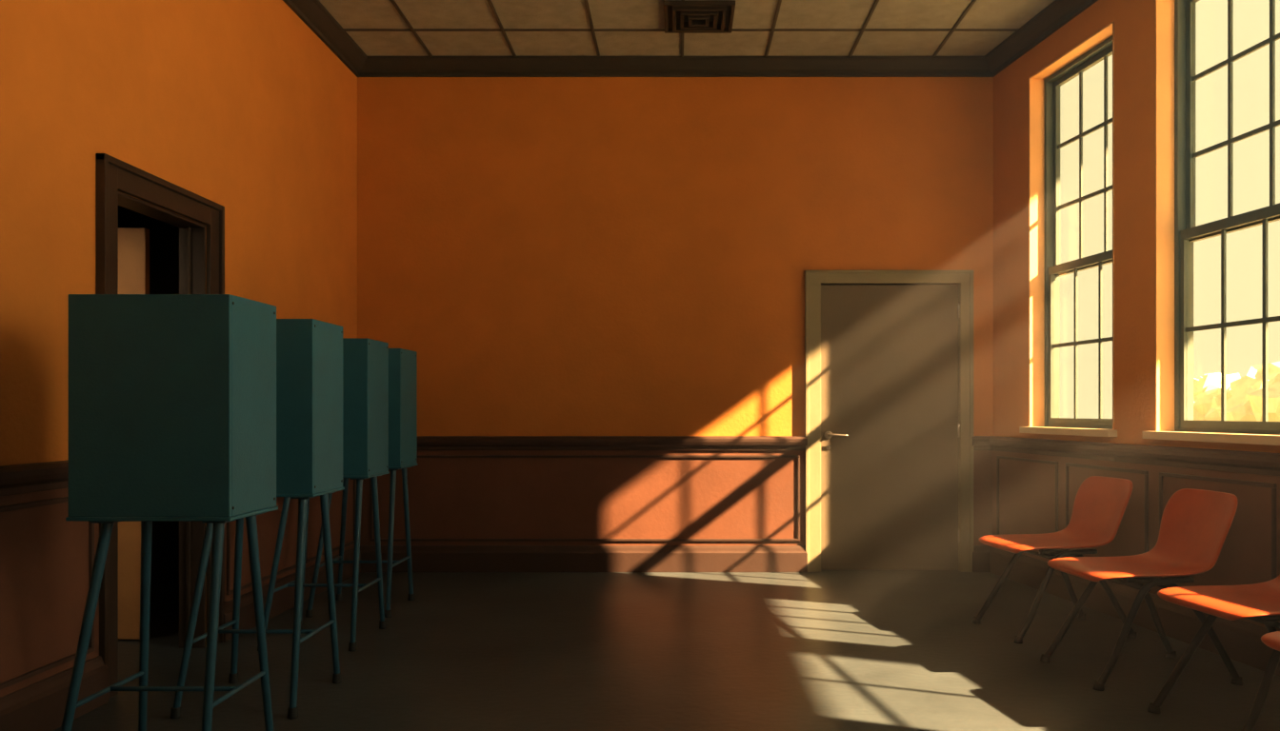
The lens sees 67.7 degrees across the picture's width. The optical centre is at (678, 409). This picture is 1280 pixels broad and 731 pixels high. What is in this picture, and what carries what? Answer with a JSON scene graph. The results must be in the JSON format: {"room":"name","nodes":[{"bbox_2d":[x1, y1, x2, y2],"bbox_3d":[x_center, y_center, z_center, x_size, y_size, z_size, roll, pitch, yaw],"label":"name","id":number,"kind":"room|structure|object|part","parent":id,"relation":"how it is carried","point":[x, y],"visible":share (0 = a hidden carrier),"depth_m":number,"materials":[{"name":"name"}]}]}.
{"room":"polling place","nodes":[
{"label":"polling place","id":0,"kind":"room"},
{"bbox_2d":[118,205,179,583],"bbox_3d":[-3.250,-0.200,4.250,1.700,2.700,4.300,0,0,0],"label":"wall","id":1,"kind":"structure","parent":0,"point":[164,237],"depth_m":6.30,"materials":[{"name":"paint"}]},
{"bbox_2d":[118,227,149,639],"bbox_3d":[-3.037,0.121,4.734,0.793,2.042,0.053,0,0,0],"label":"door","id":2,"kind":"structure","parent":1,"relation":"in","point":[133,243],"depth_m":4.72,"materials":[{"name":"wood"}]},
{"bbox_2d":[0,0,357,465],"bbox_3d":[-2.340,-0.660,2.080,0.120,3.620,9.360,0,0,0],"label":"wall","id":3,"kind":"structure","parent":0,"point":[239,106],"depth_m":4.20,"materials":[{"name":"paint"}]},
{"bbox_2d":[95,153,224,699],"bbox_3d":[-2.324,0.073,4.220,0.163,2.154,0.988,0,0,0],"label":"door frame","id":4,"kind":"structure","parent":3,"relation":"in","point":[201,247],"depth_m":4.31,"materials":[{"name":"brown wood"}]},
{"bbox_2d":[0,460,356,698],"bbox_3d":[-2.252,0.670,2.080,0.055,0.960,9.360,0,0,0],"label":"wainscoting","id":5,"kind":"structure","parent":3,"relation":"attached to","point":[47,560],"depth_m":3.45,"materials":[{"name":"paint"}]},
{"bbox_2d":[0,547,360,730],"bbox_3d":[-2.257,1.058,2.080,0.045,0.185,9.360,0,0,0],"label":"baseboard","id":6,"kind":"structure","parent":3,"relation":"attached to","point":[40,706],"depth_m":3.58,"materials":[{"name":"brown wood"}]},
{"bbox_2d":[282,0,367,77],"bbox_3d":[-2.225,-2.415,2.080,0.110,0.110,9.360,0,0,0],"label":"trim","id":7,"kind":"structure","parent":3,"relation":"attached to","point":[311,12],"depth_m":6.08,"materials":[{"name":"paint"}]},
{"bbox_2d":[53,570,1279,730],"bbox_3d":[-0.188,1.200,2.119,8.024,0.100,9.638,0,0,0],"label":"floor","id":8,"kind":"structure","parent":0,"point":[825,650],"depth_m":4.30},
{"bbox_2d":[60,294,278,730],"bbox_3d":[-1.582,0.404,3.005,0.513,1.492,0.497,0,0,0],"label":"voting booth","id":9,"kind":"object","parent":8,"relation":"on","point":[172,397],"visible":1,"depth_m":2.83,"materials":[{"name":"metal"}]},
{"bbox_2d":[170,319,344,719],"bbox_3d":[-1.632,0.404,3.777,0.513,1.492,0.497,0,0,0],"label":"voting booth","id":10,"kind":"object","parent":8,"relation":"on","point":[309,351],"visible":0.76,"depth_m":3.61,"materials":[{"name":"metal"}]},
{"bbox_2d":[257,338,389,651],"bbox_3d":[-1.747,0.404,4.767,0.513,1.492,0.497,0,0,0],"label":"voting booth","id":11,"kind":"object","parent":8,"relation":"on","point":[365,360],"visible":0.61,"depth_m":4.59,"materials":[{"name":"metal"}]},
{"bbox_2d":[305,348,417,618],"bbox_3d":[-1.802,0.404,5.499,0.513,1.492,0.497,0,0,0],"label":"voting booth","id":12,"kind":"object","parent":8,"relation":"on","point":[402,363],"visible":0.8,"depth_m":5.37,"materials":[{"name":"metal"}]},
{"bbox_2d":[972,476,1137,643],"bbox_3d":[1.960,0.756,4.954,0.700,0.792,0.491,0,0,-10],"label":"chair","id":13,"kind":"object","parent":8,"relation":"on","point":[1100,504],"visible":0.95,"depth_m":4.97,"materials":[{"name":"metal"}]},
{"bbox_3d":[1.941,0.926,4.950,0.662,0.452,0.475,0,0,-10],"label":"leg frame","id":14,"kind":"part","parent":13,"relation":"part of","materials":[{"name":"metal"}]},
{"bbox_2d":[1040,488,1242,691],"bbox_3d":[2.022,0.756,4.161,0.700,0.792,0.491,0,0,-7],"label":"chair","id":15,"kind":"object","parent":8,"relation":"on","point":[1195,525],"visible":0.98,"depth_m":4.17,"materials":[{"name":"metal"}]},
{"bbox_3d":[2.003,0.926,4.158,0.662,0.452,0.475,0,0,-7],"label":"leg frame","id":16,"kind":"part","parent":15,"relation":"part of","materials":[{"name":"metal"}]},
{"bbox_2d":[1147,575,1279,730],"bbox_3d":[2.161,0.756,3.447,0.700,0.792,0.491,0,0,-8],"label":"chair","id":17,"kind":"object","parent":8,"relation":"on","point":[1259,603],"visible":0.98,"depth_m":3.47,"materials":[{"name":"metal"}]},
{"bbox_2d":[1260,631,1279,651],"bbox_3d":[2.119,0.756,2.737,0.700,0.792,0.491,0,0,-10],"label":"chair","id":18,"kind":"object","parent":8,"relation":"on","point":[1271,640],"visible":1,"depth_m":2.86,"materials":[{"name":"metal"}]},
{"bbox_2d":[357,77,993,436],"bbox_3d":[0.018,-0.660,6.835,4.836,3.620,0.150,0,0,0],"label":"wall","id":19,"kind":"structure","parent":0,"point":[555,256],"depth_m":6.76,"materials":[{"name":"paint"}]},
{"bbox_2d":[356,56,993,77],"bbox_3d":[-0.022,-2.415,6.705,4.516,0.110,0.110,0,0,0],"label":"trim","id":20,"kind":"structure","parent":19,"relation":"attached to","point":[373,66],"depth_m":6.69,"materials":[{"name":"paint"}]},
{"bbox_2d":[360,545,991,572],"bbox_3d":[-0.022,1.058,6.737,4.516,0.185,0.045,0,0,0],"label":"baseboard","id":21,"kind":"structure","parent":19,"relation":"attached to","point":[424,558],"depth_m":6.71,"materials":[{"name":"brown wood"}]},
{"bbox_2d":[360,436,992,545],"bbox_3d":[-0.022,0.670,6.732,4.516,0.960,0.055,0,0,0],"label":"wainscoting","id":22,"kind":"structure","parent":19,"relation":"attached to","point":[463,490],"depth_m":6.75,"materials":[{"name":"paint"}]},
{"bbox_2d":[804,270,973,572],"bbox_3d":[1.493,0.083,6.780,1.186,2.134,0.160,0,0,0],"label":"door","id":23,"kind":"structure","parent":19,"relation":"in","point":[889,369],"depth_m":6.77,"materials":[{"name":"paint"}]},
{"bbox_2d":[319,0,1054,57],"bbox_3d":[0.712,-2.506,2.119,6.224,0.088,9.638,0,0,0],"label":"ceiling","id":24,"kind":"structure","parent":0,"point":[380,28],"depth_m":6.15,"materials":[{"name":"tile"}]},
{"bbox_2d":[663,0,735,33],"bbox_3d":[0.130,-2.438,5.945,0.430,0.047,0.430,0,0,0],"label":"ceiling vent","id":25,"kind":"object","parent":24,"relation":"in","point":[681,16],"depth_m":5.89,"materials":[{"name":"brown metal"}]},
{"bbox_2d":[993,0,1279,453],"bbox_3d":[3.019,-0.660,2.119,0.200,3.620,9.511,0,0,-8],"label":"wall","id":26,"kind":"structure","parent":0,"point":[1134,20],"depth_m":5.33,"materials":[{"name":"paint"}]},
{"bbox_2d":[984,0,1098,77],"bbox_3d":[2.869,-2.415,2.072,0.110,0.110,9.461,0,0,-8],"label":"trim","id":27,"kind":"structure","parent":26,"relation":"attached to","point":[1058,12],"depth_m":6.08,"materials":[{"name":"paint"}]},
{"bbox_2d":[1019,20,1117,437],"bbox_3d":[2.444,-1.012,5.810,0.245,2.335,0.990,0,0,-8],"label":"window","id":28,"kind":"structure","parent":26,"relation":"in","point":[1045,268],"depth_m":6.21,"materials":[{"name":"paint"}]},
{"bbox_2d":[988,436,1279,631],"bbox_3d":[2.897,0.670,2.076,0.055,0.960,9.461,0,0,-8],"label":"wainscoting","id":29,"kind":"structure","parent":26,"relation":"attached to","point":[1036,483],"depth_m":5.04,"materials":[{"name":"paint"}]},
{"bbox_2d":[989,546,1279,677],"bbox_3d":[2.902,1.058,2.077,0.045,0.185,9.461,0,0,-8],"label":"baseboard","id":30,"kind":"structure","parent":26,"relation":"attached to","point":[1241,640],"depth_m":4.94,"materials":[{"name":"brown wood"}]},
{"bbox_2d":[1142,0,1279,445],"bbox_3d":[2.653,-1.012,4.390,0.245,2.335,1.273,0,0,-8],"label":"window","id":31,"kind":"structure","parent":26,"relation":"in","point":[1176,231],"depth_m":4.94,"materials":[{"name":"paint"}]},
{"label":"outside","id":32,"kind":"structure","parent":0,"visible":0},
{"bbox_3d":[32.100,1.350,15.000,55.800,0.100,90.000,0,0,0],"label":"ground","id":33,"kind":"structure","parent":32,"visible":0},
{"bbox_2d":[1193,361,1279,421],"bbox_3d":[14.984,-0.138,21.035,4.075,4.084,18.210,0,0,8],"label":"foliage","id":34,"kind":"object","parent":33,"relation":"on","point":[1244,394],"visible":0.48,"depth_m":24.58,"materials":[{"name":"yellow plant"}]}
]}

